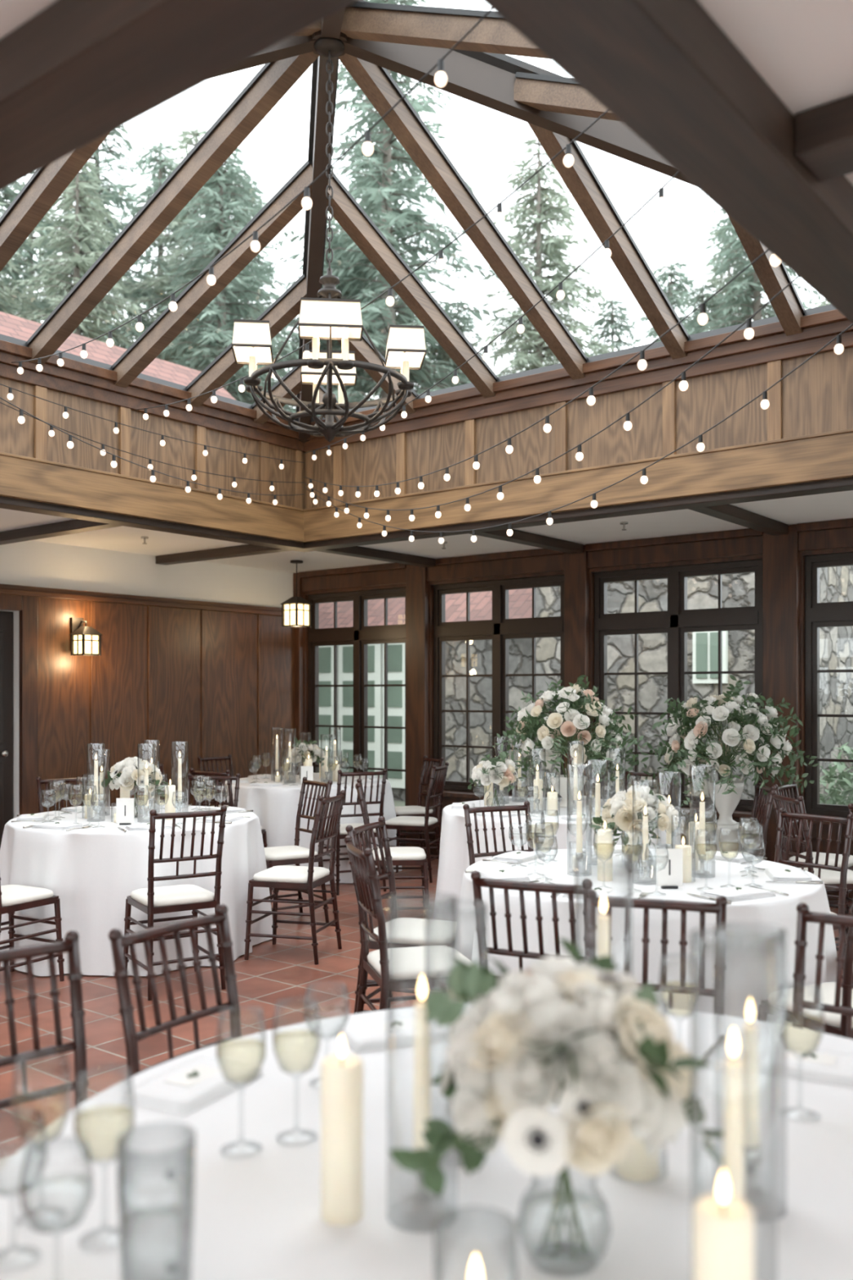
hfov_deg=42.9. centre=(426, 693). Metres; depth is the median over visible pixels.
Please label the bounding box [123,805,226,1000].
chair
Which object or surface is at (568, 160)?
string lights
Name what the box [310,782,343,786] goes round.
folded napkin
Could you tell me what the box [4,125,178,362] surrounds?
spruce tree
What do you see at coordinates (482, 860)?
fork
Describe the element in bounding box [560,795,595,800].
folded napkin
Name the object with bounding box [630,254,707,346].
spruce tree
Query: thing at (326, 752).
taper candle
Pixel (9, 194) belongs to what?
spruce tree
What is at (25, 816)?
folded napkin
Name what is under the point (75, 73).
ceiling beams
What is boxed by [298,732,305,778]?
taper candle
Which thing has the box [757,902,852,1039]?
chair
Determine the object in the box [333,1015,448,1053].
folded napkin
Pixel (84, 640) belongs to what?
wall sconce
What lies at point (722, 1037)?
knife
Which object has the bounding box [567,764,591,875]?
taper candle
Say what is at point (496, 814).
folded napkin
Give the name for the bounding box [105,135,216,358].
spruce tree
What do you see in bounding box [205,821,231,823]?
knife
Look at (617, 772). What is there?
taper candle
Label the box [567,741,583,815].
taper candle
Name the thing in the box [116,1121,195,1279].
drinking glass
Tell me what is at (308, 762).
pillar candle
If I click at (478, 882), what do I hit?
chair
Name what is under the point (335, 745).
taper candle
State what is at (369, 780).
folded napkin
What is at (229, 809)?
folded napkin
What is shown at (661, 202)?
string lights
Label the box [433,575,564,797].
window
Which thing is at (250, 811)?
knife
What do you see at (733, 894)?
folded napkin
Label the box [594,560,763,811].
window
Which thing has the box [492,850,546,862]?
folded napkin
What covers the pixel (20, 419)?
string lights
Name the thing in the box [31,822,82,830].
folded napkin
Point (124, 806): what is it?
table number card
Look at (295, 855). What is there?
chair
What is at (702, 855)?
taper candle
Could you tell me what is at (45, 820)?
fork
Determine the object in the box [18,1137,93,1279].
water goblet
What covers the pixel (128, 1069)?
wine glass
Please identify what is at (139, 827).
folded napkin
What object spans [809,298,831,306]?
spruce tree
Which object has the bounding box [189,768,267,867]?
chair
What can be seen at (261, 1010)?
wine glass
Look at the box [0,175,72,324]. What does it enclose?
spruce tree
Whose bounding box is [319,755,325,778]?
pillar candle
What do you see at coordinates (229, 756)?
chair
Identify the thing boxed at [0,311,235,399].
neighbouring roof
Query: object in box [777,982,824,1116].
wine glass
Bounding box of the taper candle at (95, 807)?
[87,743,105,822]
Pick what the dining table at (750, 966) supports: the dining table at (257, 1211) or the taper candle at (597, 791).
the taper candle at (597, 791)
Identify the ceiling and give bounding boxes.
[0,0,852,573]
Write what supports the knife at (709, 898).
on the dining table at (750, 966)
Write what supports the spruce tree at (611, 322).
on the ground
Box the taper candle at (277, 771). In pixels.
[271,727,283,780]
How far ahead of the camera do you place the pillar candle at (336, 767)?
9.15 m
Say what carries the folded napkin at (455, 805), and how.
on the dining table at (454, 858)
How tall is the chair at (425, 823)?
0.937 m
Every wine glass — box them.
[11,1050,71,1219]
[73,1065,134,1244]
[216,1005,266,1153]
[272,998,320,1138]
[540,813,559,861]
[658,953,700,1072]
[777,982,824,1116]
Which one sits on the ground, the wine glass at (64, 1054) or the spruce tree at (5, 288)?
the spruce tree at (5, 288)
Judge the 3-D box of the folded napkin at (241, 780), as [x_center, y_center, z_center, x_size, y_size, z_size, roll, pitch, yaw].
[-1.582,0.724,9.123,0.150,0.031,0.230,0,0,-14]
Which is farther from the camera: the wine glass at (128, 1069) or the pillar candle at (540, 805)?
the pillar candle at (540, 805)
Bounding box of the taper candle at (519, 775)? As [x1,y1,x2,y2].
[511,740,526,801]
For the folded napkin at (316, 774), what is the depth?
9.72 m
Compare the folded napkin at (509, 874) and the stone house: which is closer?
the folded napkin at (509, 874)
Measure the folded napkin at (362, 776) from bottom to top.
0.031 m
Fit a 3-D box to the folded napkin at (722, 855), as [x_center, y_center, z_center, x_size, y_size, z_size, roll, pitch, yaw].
[1.339,0.724,4.871,0.150,0.031,0.230,0,0,-43]
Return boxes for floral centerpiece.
[101,756,171,817]
[291,737,324,779]
[387,937,724,1274]
[467,751,518,806]
[589,783,679,873]
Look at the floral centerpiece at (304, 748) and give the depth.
9.13 m
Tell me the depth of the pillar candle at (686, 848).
4.25 m
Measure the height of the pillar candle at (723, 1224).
0.256 m
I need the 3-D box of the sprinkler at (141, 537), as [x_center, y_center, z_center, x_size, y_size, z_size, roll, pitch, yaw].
[-2.245,-1.221,8.633,0.060,0.056,0.060,0,0,38]
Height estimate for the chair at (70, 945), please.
0.937 m
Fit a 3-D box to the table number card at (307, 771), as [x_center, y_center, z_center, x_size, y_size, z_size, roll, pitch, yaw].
[-0.975,0.664,8.844,0.100,0.150,0.024,0,0,0]
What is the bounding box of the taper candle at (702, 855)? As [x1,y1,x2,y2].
[690,764,715,878]
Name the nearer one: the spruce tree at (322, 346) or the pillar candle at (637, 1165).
the pillar candle at (637, 1165)
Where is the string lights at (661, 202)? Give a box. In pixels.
[400,171,679,417]
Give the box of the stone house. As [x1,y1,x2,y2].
[319,565,852,804]
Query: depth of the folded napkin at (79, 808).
6.82 m
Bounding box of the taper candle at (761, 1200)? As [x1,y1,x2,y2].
[714,921,786,1222]
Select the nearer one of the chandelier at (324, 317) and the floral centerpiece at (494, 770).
the chandelier at (324, 317)
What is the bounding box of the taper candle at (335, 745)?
[328,740,336,779]
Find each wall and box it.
[0,540,293,818]
[303,546,852,855]
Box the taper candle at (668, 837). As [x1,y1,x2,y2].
[657,771,679,848]
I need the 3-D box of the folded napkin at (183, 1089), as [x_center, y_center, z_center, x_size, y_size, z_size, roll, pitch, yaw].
[-0.436,0.724,2.034,0.150,0.031,0.230,0,0,28]
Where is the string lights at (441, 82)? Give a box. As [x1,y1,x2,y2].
[10,8,492,373]
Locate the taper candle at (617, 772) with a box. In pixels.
[608,748,625,793]
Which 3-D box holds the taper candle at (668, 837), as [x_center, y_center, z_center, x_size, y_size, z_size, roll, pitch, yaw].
[1.051,0.539,4.695,0.100,0.400,0.100,0,0,38]
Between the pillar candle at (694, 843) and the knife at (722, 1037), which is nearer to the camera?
the knife at (722, 1037)
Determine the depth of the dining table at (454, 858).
6.59 m
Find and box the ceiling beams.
[0,0,852,567]
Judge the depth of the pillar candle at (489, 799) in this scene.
7.17 m
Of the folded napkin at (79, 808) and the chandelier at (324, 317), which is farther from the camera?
the folded napkin at (79, 808)
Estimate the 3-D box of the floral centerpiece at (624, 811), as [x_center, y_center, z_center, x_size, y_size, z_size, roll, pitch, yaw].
[0.862,0.558,4.501,0.367,0.363,0.367,0,0,14]
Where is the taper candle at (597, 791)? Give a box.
[586,759,609,865]
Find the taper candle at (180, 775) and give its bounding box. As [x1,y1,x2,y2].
[177,741,188,812]
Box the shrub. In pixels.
[819,742,852,804]
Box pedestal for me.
[705,821,749,851]
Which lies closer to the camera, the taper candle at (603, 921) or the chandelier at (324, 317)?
the taper candle at (603, 921)
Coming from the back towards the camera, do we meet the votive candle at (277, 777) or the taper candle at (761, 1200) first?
the votive candle at (277, 777)
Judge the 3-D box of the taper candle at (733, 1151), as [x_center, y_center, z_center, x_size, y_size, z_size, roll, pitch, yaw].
[0.367,0.514,1.295,0.100,0.450,0.100,0,0,38]
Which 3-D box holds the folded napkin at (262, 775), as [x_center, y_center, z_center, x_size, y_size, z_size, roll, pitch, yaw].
[-1.447,0.724,9.600,0.150,0.031,0.230,0,0,37]
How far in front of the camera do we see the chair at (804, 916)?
2.87 m
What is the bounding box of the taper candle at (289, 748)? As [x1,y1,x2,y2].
[283,728,295,783]
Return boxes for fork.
[11,819,45,822]
[53,809,71,812]
[65,826,92,831]
[482,859,521,863]
[639,892,648,897]
[748,885,788,896]
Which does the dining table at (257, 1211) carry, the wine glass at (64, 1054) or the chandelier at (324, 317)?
the wine glass at (64, 1054)
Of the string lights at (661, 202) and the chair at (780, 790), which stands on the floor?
the chair at (780, 790)
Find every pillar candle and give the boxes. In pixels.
[84,788,94,818]
[120,785,129,798]
[164,778,175,819]
[284,759,291,779]
[305,755,312,765]
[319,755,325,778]
[320,1034,363,1225]
[333,760,340,781]
[484,782,493,805]
[533,778,542,811]
[546,772,557,815]
[597,821,613,881]
[608,1000,667,1181]
[625,831,639,863]
[675,813,695,882]
[688,813,700,871]
[693,1169,754,1279]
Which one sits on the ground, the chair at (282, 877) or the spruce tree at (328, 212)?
the spruce tree at (328, 212)
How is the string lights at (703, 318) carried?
attached to the skylight frame
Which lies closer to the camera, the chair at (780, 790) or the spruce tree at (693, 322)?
the chair at (780, 790)
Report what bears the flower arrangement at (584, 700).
on the dining table at (454, 858)
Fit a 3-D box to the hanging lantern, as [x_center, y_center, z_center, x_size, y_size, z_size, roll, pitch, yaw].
[-1.219,-0.939,10.180,0.223,0.620,0.223,0,0,38]
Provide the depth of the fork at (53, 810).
6.79 m
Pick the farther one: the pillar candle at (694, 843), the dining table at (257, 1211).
the pillar candle at (694, 843)
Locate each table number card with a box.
[115,798,133,825]
[301,765,313,783]
[656,848,683,888]
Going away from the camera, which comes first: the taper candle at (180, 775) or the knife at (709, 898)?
the knife at (709, 898)
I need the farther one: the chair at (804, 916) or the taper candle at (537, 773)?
the taper candle at (537, 773)
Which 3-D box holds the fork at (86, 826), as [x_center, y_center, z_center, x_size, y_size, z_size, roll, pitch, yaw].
[-1.897,0.735,5.917,0.022,0.010,0.188,0,0,26]
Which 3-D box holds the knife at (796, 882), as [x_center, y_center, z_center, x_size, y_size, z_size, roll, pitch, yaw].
[1.433,0.733,4.230,0.215,0.012,0.015,0,0,9]
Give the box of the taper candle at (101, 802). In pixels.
[94,749,110,815]
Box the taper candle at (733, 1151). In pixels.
[690,927,777,1279]
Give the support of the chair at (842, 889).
on the floor
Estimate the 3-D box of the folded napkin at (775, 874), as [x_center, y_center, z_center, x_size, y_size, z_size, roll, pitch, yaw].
[1.457,0.724,4.372,0.150,0.031,0.230,0,0,9]
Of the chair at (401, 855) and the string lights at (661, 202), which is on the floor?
the chair at (401, 855)
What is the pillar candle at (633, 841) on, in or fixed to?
on the dining table at (750, 966)
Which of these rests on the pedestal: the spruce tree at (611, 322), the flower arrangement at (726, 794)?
the flower arrangement at (726, 794)
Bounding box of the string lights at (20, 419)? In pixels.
[0,383,304,505]
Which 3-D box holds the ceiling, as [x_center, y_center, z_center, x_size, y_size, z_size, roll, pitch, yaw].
[-0.336,-1.300,2.808,12.400,0.100,12.400,0,0,38]
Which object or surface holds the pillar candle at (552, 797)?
on the dining table at (454, 858)
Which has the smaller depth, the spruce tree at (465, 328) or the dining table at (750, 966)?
the dining table at (750, 966)
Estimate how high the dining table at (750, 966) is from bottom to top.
0.760 m
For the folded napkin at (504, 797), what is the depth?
7.48 m
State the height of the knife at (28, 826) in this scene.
0.012 m
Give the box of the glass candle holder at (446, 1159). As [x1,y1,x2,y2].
[425,899,487,1167]
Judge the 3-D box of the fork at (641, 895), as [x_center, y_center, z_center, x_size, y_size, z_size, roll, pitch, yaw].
[0.771,0.735,3.907,0.022,0.010,0.188,0,0,22]
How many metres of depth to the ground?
15.79 m
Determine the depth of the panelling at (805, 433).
7.10 m
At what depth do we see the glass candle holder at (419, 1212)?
1.53 m
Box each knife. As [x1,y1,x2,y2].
[22,825,34,828]
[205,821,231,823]
[230,809,253,813]
[465,869,478,872]
[686,893,731,904]
[699,1034,725,1061]
[740,857,767,863]
[772,880,822,884]
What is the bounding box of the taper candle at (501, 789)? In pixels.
[493,786,508,804]
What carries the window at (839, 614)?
in the wall at (684, 833)
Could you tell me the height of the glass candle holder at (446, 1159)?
0.400 m
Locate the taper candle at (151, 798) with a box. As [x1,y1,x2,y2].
[143,740,159,813]
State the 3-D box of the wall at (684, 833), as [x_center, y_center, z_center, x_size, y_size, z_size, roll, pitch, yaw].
[3.433,0.125,7.604,12.400,2.750,0.200,0,0,38]
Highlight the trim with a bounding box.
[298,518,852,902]
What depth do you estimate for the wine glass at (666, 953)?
2.12 m
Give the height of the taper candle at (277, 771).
0.450 m
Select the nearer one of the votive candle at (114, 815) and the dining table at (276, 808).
the votive candle at (114, 815)
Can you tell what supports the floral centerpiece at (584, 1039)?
on the dining table at (257, 1211)
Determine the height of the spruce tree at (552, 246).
17.503 m
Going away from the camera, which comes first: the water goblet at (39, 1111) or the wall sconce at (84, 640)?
the water goblet at (39, 1111)
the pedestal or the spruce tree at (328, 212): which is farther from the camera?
the spruce tree at (328, 212)
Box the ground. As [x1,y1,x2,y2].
[393,800,404,806]
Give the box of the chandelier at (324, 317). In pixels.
[231,37,426,442]
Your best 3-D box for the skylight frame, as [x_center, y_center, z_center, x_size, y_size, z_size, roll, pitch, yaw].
[-0.481,-2.651,5.148,5.200,1.341,4.982,0,0,38]
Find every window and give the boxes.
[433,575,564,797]
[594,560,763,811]
[804,552,852,817]
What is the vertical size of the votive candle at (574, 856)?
0.110 m
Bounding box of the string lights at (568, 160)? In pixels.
[360,110,608,310]
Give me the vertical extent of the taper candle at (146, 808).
0.450 m
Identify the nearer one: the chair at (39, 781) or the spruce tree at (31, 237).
the chair at (39, 781)
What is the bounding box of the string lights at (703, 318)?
[297,248,852,543]
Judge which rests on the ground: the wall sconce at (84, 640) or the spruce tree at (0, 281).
the spruce tree at (0, 281)
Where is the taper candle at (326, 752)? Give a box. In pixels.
[320,734,333,782]
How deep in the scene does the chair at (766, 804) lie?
6.86 m
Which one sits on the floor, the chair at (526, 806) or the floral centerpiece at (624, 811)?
the chair at (526, 806)
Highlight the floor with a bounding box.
[0,854,852,1159]
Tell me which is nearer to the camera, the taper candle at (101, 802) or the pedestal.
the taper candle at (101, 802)
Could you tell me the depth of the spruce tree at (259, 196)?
38.59 m
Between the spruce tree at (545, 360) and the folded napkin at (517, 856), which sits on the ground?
the spruce tree at (545, 360)
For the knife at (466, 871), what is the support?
on the dining table at (750, 966)
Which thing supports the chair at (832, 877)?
on the floor
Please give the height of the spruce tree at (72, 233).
14.002 m
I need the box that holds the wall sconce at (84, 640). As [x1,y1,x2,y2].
[68,617,102,656]
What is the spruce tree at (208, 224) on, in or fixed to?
on the ground
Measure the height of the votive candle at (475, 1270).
0.143 m
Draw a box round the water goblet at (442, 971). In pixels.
[434,970,445,1066]
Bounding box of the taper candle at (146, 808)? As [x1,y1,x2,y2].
[137,743,150,822]
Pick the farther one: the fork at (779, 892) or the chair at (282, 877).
the chair at (282, 877)
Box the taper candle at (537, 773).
[529,748,545,813]
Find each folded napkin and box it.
[16,813,48,820]
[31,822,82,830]
[60,805,104,812]
[120,1055,263,1116]
[124,822,172,831]
[148,802,185,808]
[205,815,244,822]
[207,806,245,813]
[231,777,248,782]
[247,773,275,778]
[248,782,281,786]
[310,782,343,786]
[313,772,328,776]
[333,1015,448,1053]
[350,775,377,778]
[361,778,382,783]
[451,802,475,808]
[472,811,517,817]
[475,868,530,881]
[483,795,517,801]
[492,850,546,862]
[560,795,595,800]
[560,813,595,821]
[562,886,633,898]
[585,844,640,853]
[700,885,776,902]
[705,850,756,862]
[758,1040,852,1088]
[764,868,813,881]
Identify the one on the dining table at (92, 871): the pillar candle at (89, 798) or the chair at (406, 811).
the pillar candle at (89, 798)
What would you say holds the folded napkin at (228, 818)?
on the dining table at (92, 871)
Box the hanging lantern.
[280,560,313,627]
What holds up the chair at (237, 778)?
on the floor
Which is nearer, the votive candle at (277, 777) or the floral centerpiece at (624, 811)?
the floral centerpiece at (624, 811)
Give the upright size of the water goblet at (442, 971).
0.185 m
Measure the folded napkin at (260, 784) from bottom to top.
0.031 m
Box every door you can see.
[0,610,13,847]
[307,587,406,846]
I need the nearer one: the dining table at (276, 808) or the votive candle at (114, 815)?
the votive candle at (114, 815)
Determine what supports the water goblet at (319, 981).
on the dining table at (257, 1211)
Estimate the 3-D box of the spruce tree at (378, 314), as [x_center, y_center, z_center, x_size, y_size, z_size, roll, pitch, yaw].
[-0.949,-9.648,31.638,12.556,22.504,11.746,0,0,-23]
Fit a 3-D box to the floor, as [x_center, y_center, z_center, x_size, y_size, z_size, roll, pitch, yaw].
[-0.336,1.550,2.808,12.400,0.100,12.400,0,0,38]
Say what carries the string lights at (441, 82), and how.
attached to the skylight frame
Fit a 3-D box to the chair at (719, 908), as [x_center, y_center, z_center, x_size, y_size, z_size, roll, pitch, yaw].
[0.591,1.033,2.875,0.419,0.937,0.482,0,0,16]
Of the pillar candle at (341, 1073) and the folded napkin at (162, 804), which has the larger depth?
the folded napkin at (162, 804)
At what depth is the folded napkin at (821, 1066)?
2.11 m
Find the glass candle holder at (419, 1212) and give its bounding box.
[386,891,457,1232]
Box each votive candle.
[111,813,115,822]
[275,768,279,782]
[434,1206,517,1279]
[568,841,586,868]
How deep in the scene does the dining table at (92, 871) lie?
5.83 m
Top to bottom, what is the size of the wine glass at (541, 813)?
0.225 m
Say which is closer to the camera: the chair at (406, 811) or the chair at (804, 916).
the chair at (804, 916)
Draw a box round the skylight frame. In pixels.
[0,0,836,443]
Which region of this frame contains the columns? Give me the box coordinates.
[293,524,799,862]
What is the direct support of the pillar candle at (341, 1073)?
on the dining table at (257, 1211)
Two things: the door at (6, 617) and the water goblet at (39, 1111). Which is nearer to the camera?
the water goblet at (39, 1111)
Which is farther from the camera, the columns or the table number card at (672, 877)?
the columns
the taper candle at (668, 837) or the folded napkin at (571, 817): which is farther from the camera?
the folded napkin at (571, 817)
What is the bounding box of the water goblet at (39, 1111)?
[0,1107,48,1257]
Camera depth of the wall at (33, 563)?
9.54 m
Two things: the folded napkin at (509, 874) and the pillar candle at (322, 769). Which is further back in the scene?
the pillar candle at (322, 769)
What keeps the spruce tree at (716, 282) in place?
on the ground
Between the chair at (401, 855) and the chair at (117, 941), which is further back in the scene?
the chair at (401, 855)
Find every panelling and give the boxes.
[0,309,852,542]
[0,583,294,814]
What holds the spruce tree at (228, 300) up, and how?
on the ground
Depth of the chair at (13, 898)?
5.58 m
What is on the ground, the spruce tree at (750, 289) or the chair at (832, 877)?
the spruce tree at (750, 289)
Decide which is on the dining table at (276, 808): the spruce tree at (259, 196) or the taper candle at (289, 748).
the taper candle at (289, 748)
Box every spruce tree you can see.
[0,172,57,323]
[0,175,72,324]
[0,195,37,315]
[0,280,18,308]
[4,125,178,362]
[10,160,148,346]
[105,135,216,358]
[122,120,267,391]
[157,130,319,415]
[166,170,318,416]
[208,168,297,411]
[258,0,517,416]
[271,221,381,401]
[289,211,377,413]
[334,117,474,397]
[428,293,488,388]
[470,131,621,377]
[524,334,555,370]
[584,291,643,355]
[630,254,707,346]
[679,277,732,335]
[684,225,771,332]
[688,208,823,334]
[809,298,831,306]
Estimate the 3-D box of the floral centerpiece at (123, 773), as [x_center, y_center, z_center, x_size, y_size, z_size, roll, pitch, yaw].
[-1.731,0.558,6.489,0.367,0.363,0.367,0,0,-45]
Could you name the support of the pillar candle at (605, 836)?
on the dining table at (750, 966)
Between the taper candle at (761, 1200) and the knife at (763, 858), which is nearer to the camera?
the taper candle at (761, 1200)
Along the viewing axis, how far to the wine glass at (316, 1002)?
1.81 m
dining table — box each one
[0,805,272,976]
[0,1003,852,1279]
[219,774,402,884]
[433,797,680,921]
[454,848,837,1031]
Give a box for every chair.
[0,877,64,981]
[0,930,88,1169]
[35,773,93,813]
[107,903,242,1079]
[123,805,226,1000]
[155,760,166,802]
[185,773,240,807]
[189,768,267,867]
[197,754,234,806]
[244,790,346,964]
[263,777,332,923]
[318,768,386,895]
[344,835,472,1013]
[345,816,455,1013]
[355,778,430,919]
[379,762,448,883]
[395,755,444,861]
[462,800,533,866]
[471,871,592,977]
[585,888,728,1015]
[623,768,674,804]
[726,781,776,860]
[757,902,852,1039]
[770,790,852,940]
[773,780,852,941]
[774,807,852,978]
[792,902,852,1039]
[848,803,852,840]
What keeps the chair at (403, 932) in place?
on the floor
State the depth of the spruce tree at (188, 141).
31.04 m
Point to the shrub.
(834, 793)
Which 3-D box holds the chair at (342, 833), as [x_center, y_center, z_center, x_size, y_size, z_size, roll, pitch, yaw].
[-0.567,1.033,8.326,0.419,0.937,0.482,0,0,-24]
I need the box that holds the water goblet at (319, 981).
[303,981,349,1084]
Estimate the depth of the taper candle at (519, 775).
7.44 m
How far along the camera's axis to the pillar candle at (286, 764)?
9.37 m
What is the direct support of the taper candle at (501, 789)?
on the dining table at (454, 858)
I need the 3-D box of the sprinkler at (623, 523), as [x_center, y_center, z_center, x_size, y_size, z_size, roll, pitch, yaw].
[1.440,-1.221,7.899,0.060,0.056,0.060,0,0,38]
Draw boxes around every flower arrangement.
[493,675,648,807]
[640,675,819,825]
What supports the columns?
attached to the wall at (684, 833)
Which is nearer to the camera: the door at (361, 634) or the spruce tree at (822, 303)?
the door at (361, 634)
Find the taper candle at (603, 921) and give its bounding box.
[574,854,632,975]
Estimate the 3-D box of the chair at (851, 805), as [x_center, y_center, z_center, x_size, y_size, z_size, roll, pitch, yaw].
[2.471,1.033,5.579,0.482,0.937,0.419,0,0,-38]
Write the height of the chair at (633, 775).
0.937 m
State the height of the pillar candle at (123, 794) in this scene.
0.236 m
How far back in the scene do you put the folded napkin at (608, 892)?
3.93 m
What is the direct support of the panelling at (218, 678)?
attached to the wall at (33, 563)
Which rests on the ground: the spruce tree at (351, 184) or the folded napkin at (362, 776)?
the spruce tree at (351, 184)
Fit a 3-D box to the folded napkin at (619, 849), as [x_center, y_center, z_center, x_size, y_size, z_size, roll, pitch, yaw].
[0.876,0.724,5.091,0.230,0.031,0.150,0,0,-4]
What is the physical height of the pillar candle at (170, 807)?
0.236 m
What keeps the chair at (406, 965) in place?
on the floor
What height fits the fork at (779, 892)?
0.010 m
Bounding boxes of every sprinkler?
[140,536,148,544]
[619,521,628,530]
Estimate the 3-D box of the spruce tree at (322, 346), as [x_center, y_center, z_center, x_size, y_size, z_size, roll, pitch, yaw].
[-3.403,-6.490,32.646,9.031,16.185,8.448,0,0,11]
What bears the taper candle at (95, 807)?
on the dining table at (92, 871)
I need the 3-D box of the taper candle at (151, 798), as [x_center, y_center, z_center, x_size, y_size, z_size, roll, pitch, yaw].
[-1.713,0.514,6.757,0.100,0.450,0.100,0,0,38]
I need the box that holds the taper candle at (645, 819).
[632,780,658,884]
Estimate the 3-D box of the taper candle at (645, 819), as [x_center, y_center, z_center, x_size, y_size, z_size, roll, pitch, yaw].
[0.856,0.539,4.240,0.100,0.400,0.100,0,0,38]

